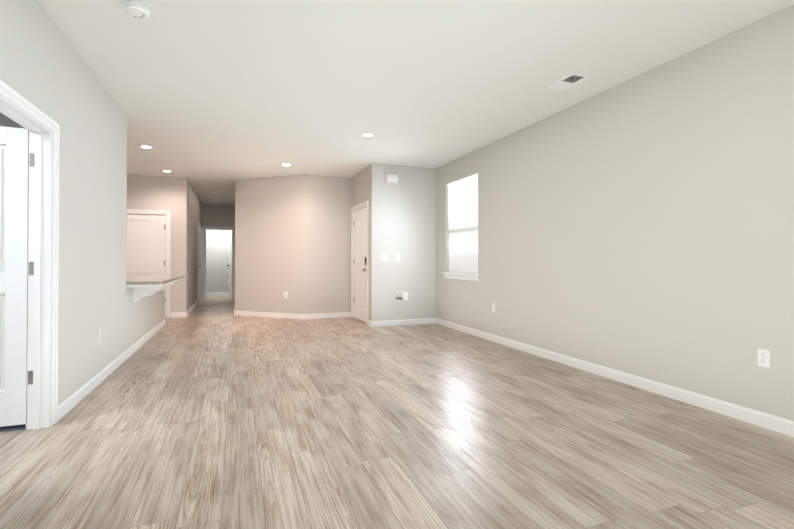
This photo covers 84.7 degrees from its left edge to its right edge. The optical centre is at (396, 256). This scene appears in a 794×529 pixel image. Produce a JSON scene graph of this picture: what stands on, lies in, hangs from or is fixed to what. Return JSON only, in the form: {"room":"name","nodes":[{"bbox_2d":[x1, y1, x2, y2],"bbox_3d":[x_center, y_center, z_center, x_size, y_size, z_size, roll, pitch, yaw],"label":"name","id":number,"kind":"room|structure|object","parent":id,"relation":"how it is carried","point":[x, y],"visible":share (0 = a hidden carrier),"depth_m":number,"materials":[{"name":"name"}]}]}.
{"room":"empty living room","nodes":[
{"label":"empty living room","id":0,"kind":"room"},
{"bbox_2d":[0,113,25,128],"bbox_3d":[-4.798,-0.220,4.158,3.546,2.740,0.120,0,-1,-20],"label":"wall","id":1,"kind":"structure","parent":0,"point":[5,121],"depth_m":4.41,"materials":[{"name":"beige paint"}]},
{"bbox_2d":[0,424,25,431],"bbox_3d":[-3.974,1.125,1.882,3.526,0.012,4.700,0,-1,-20],"label":"bedroom floor","id":2,"kind":"structure","parent":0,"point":[12,428],"depth_m":2.87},
{"bbox_2d":[0,0,164,404],"bbox_3d":[-2.362,-0.231,2.850,0.120,2.740,10.020,0,-1,-20],"label":"wall","id":3,"kind":"structure","parent":0,"point":[45,69],"depth_m":3.52,"materials":[{"name":"beige paint"}]},
{"bbox_2d":[0,126,28,426],"bbox_3d":[-2.863,0.127,2.735,0.910,1.948,0.179,0,-1,-20],"label":"bedroom door","id":4,"kind":"structure","parent":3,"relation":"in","point":[14,176],"depth_m":2.85,"materials":[{"name":"white wood"}]},
{"bbox_2d":[0,80,59,429],"bbox_3d":[-2.219,0.110,2.460,0.160,2.052,1.103,0,-1,-20],"label":"door frame","id":5,"kind":"structure","parent":3,"relation":"in","point":[43,280],"depth_m":2.90,"materials":[{"name":"white wood"}]},
{"bbox_2d":[97,329,100,342],"bbox_3d":[-2.703,0.719,3.953,0.010,0.115,0.070,0,-1,-20],"label":"outlet","id":6,"kind":"object","parent":3,"relation":"attached to","point":[99,332],"visible":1,"depth_m":3.94,"materials":[{"name":"white plastic"}]},
{"bbox_2d":[126,274,187,302],"bbox_3d":[-3.487,0.432,6.294,0.595,0.267,2.828,0,-1,-20],"label":"breakfast bar","id":7,"kind":"object","parent":3,"relation":"attached to","point":[146,285],"visible":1,"depth_m":5.28,"materials":[{"name":"stone"}]},
{"bbox_2d":[58,292,793,436],"bbox_3d":[-3.270,1.118,5.963,8.630,0.095,16.270,0,-1,-20],"label":"baseboard","id":8,"kind":"structure","parent":3,"relation":"attached to","point":[728,409],"depth_m":4.13,"materials":[{"name":"white wood"}]},
{"bbox_2d":[127,174,186,312],"bbox_3d":[-6.497,-0.184,8.424,4.510,2.740,1.300,0,-1,-20],"label":"wall","id":9,"kind":"structure","parent":0,"point":[144,192],"depth_m":8.51,"materials":[{"name":"beige paint"}]},
{"bbox_2d":[126,214,165,316],"bbox_3d":[-4.912,0.185,8.344,0.868,1.975,0.179,0,-1,-20],"label":"pantry door","id":10,"kind":"structure","parent":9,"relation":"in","point":[146,241],"depth_m":8.36,"materials":[{"name":"white wood"}]},
{"bbox_2d":[127,209,170,317],"bbox_3d":[-4.924,0.146,8.361,1.038,2.079,0.140,0,-1,-20],"label":"door frame","id":11,"kind":"structure","parent":9,"relation":"in","point":[167,249],"depth_m":8.46,"materials":[{"name":"white wood"}]},
{"bbox_2d":[187,179,202,310],"bbox_3d":[-4.977,-0.166,10.647,0.120,2.740,4.180,0,-1,-20],"label":"wall","id":12,"kind":"structure","parent":0,"point":[194,210],"depth_m":9.81,"materials":[{"name":"beige paint"}]},
{"bbox_2d":[198,222,201,303],"bbox_3d":[-5.301,0.172,11.553,0.140,2.079,0.988,0,-1,-20],"label":"door","id":13,"kind":"structure","parent":12,"relation":"in","point":[199,255],"depth_m":11.94,"materials":[{"name":"white wood"}]},
{"bbox_2d":[202,204,234,292],"bbox_3d":[-4.290,-0.145,13.191,3.170,2.740,0.120,0,-1,-20],"label":"wall","id":14,"kind":"structure","parent":0,"point":[217,256],"depth_m":12.77,"materials":[{"name":"beige paint"}]},
{"bbox_2d":[202,226,234,298],"bbox_3d":[-5.242,0.173,12.838,0.898,2.099,0.160,0,-1,-20],"label":"door frame","id":15,"kind":"structure","parent":14,"relation":"in","point":[204,228],"depth_m":12.67,"materials":[{"name":"white wood"}]},
{"bbox_2d":[227,231,231,296],"bbox_3d":[-5.102,0.219,13.331,0.185,1.990,0.720,0,-1,-20],"label":"door","id":16,"kind":"structure","parent":14,"relation":"in","point":[230,280],"depth_m":13.43,"materials":[{"name":"white wood"}]},
{"bbox_2d":[235,175,351,313],"bbox_3d":[-2.848,-0.165,10.755,2.150,2.740,5.450,0,-1,-20],"label":"wall","id":17,"kind":"structure","parent":0,"point":[293,236],"depth_m":8.46,"materials":[{"name":"beige paint"}]},
{"bbox_2d":[351,165,369,319],"bbox_3d":[-0.400,-0.180,8.945,1.190,2.740,2.840,0,-1,-20],"label":"wall","id":18,"kind":"structure","parent":0,"point":[360,192],"depth_m":7.71,"materials":[{"name":"beige paint"}]},
{"bbox_2d":[351,200,367,324],"bbox_3d":[-0.638,0.110,8.013,0.140,2.144,1.128,0,-1,-20],"label":"door frame","id":19,"kind":"structure","parent":18,"relation":"in","point":[359,206],"depth_m":8.44,"materials":[{"name":"white wood"}]},
{"bbox_2d":[353,207,366,322],"bbox_3d":[-0.657,0.150,8.011,0.184,2.040,0.958,0,-1,-20],"label":"entry door","id":20,"kind":"structure","parent":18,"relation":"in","point":[360,254],"depth_m":8.00,"materials":[{"name":"white wood"}]},
{"bbox_2d":[0,295,793,528],"bbox_3d":[-3.321,1.230,6.535,9.170,0.120,17.620,0,-1,-20],"label":"floor","id":21,"kind":"structure","parent":0,"point":[211,412],"depth_m":2.62,"materials":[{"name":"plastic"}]},
{"bbox_2d":[369,163,435,320],"bbox_3d":[0.112,-0.192,7.556,1.190,2.740,0.120,0,-1,-20],"label":"wall","id":22,"kind":"structure","parent":0,"point":[403,217],"depth_m":7.49,"materials":[{"name":"beige paint"}]},
{"bbox_2d":[381,254,387,259],"bbox_3d":[-0.213,0.007,7.364,0.116,0.115,0.013,0,-1,-20],"label":"double light switch","id":23,"kind":"object","parent":22,"relation":"attached to","point":[384,256],"visible":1,"depth_m":7.37,"materials":[{"name":"white plastic"}]},
{"bbox_2d":[386,174,397,182],"bbox_3d":[-0.080,-1.323,7.406,0.210,0.140,0.046,0,-1,-20],"label":"door chime","id":24,"kind":"object","parent":22,"relation":"attached to","point":[391,178],"visible":1,"depth_m":7.38,"materials":[{"name":"white plastic"}]},
{"bbox_2d":[396,280,407,300],"bbox_3d":[0.085,0.578,7.452,0.218,0.350,0.046,0,-1,-20],"label":"box","id":25,"kind":"object","parent":22,"relation":"attached to","point":[404,296],"visible":1,"depth_m":7.45,"materials":[{"name":"white plastic"}]},
{"bbox_2d":[38,0,793,204],"bbox_3d":[-3.321,-1.630,6.558,9.170,0.120,17.620,0,-1,-20],"label":"ceiling","id":26,"kind":"structure","parent":0,"point":[219,97],"depth_m":3.69,"materials":[{"name":"paint"}]},
{"bbox_2d":[125,1,150,19],"bbox_3d":[-1.663,-1.574,2.799,0.144,0.052,0.144,0,-1,-20],"label":"smoke detector","id":27,"kind":"object","parent":26,"relation":"attached to","point":[138,10],"visible":1,"depth_m":2.76,"materials":[{"name":"white plastic"}]},
{"bbox_2d":[139,145,153,148],"bbox_3d":[-3.576,-1.568,6.217,0.177,0.009,0.192,0,-1,-20],"label":"recessed light","id":28,"kind":"object","parent":26,"relation":"in","point":[142,146],"depth_m":6.20,"materials":[{"name":"white plastic"}]},
{"bbox_2d":[361,133,374,136],"bbox_3d":[-0.374,-1.573,5.623,0.170,0.009,0.170,0,-1,-20],"label":"recessed light","id":29,"kind":"object","parent":26,"relation":"in","point":[363,134],"depth_m":5.61,"materials":[{"name":"white plastic"}]},
{"bbox_2d":[546,73,588,90],"bbox_3d":[1.548,-1.586,3.962,0.190,0.013,0.340,0,-1,-20],"label":"ceiling vent","id":30,"kind":"object","parent":26,"relation":"in","point":[565,82],"visible":1,"depth_m":3.94,"materials":[{"name":"grey metal"}]},
{"bbox_2d":[436,4,793,420],"bbox_3d":[2.212,-0.223,3.796,0.150,2.740,8.630,0,-1,-20],"label":"wall","id":31,"kind":"structure","parent":0,"point":[642,225],"depth_m":3.63,"materials":[{"name":"beige paint"}]},
{"bbox_2d":[442,271,479,280],"bbox_3d":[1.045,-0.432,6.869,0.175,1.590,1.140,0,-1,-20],"label":"window sill","id":32,"kind":"structure","parent":31,"relation":"in","point":[463,276],"depth_m":6.77,"materials":[{"name":"white wood"}]},
{"bbox_2d":[448,173,477,273],"bbox_3d":[1.039,-0.483,6.867,0.058,1.481,1.016,0,-1,-20],"label":"window","id":33,"kind":"structure","parent":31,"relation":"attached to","point":[463,222],"depth_m":6.85,"materials":[{"name":"white glass"}]},
{"bbox_2d":[758,349,769,367],"bbox_3d":[2.450,0.680,2.912,0.010,0.115,0.070,0,-1,-20],"label":"outlet","id":34,"kind":"object","parent":31,"relation":"attached to","point":[763,358],"visible":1,"depth_m":2.91,"materials":[{"name":"white plastic"}]}
]}

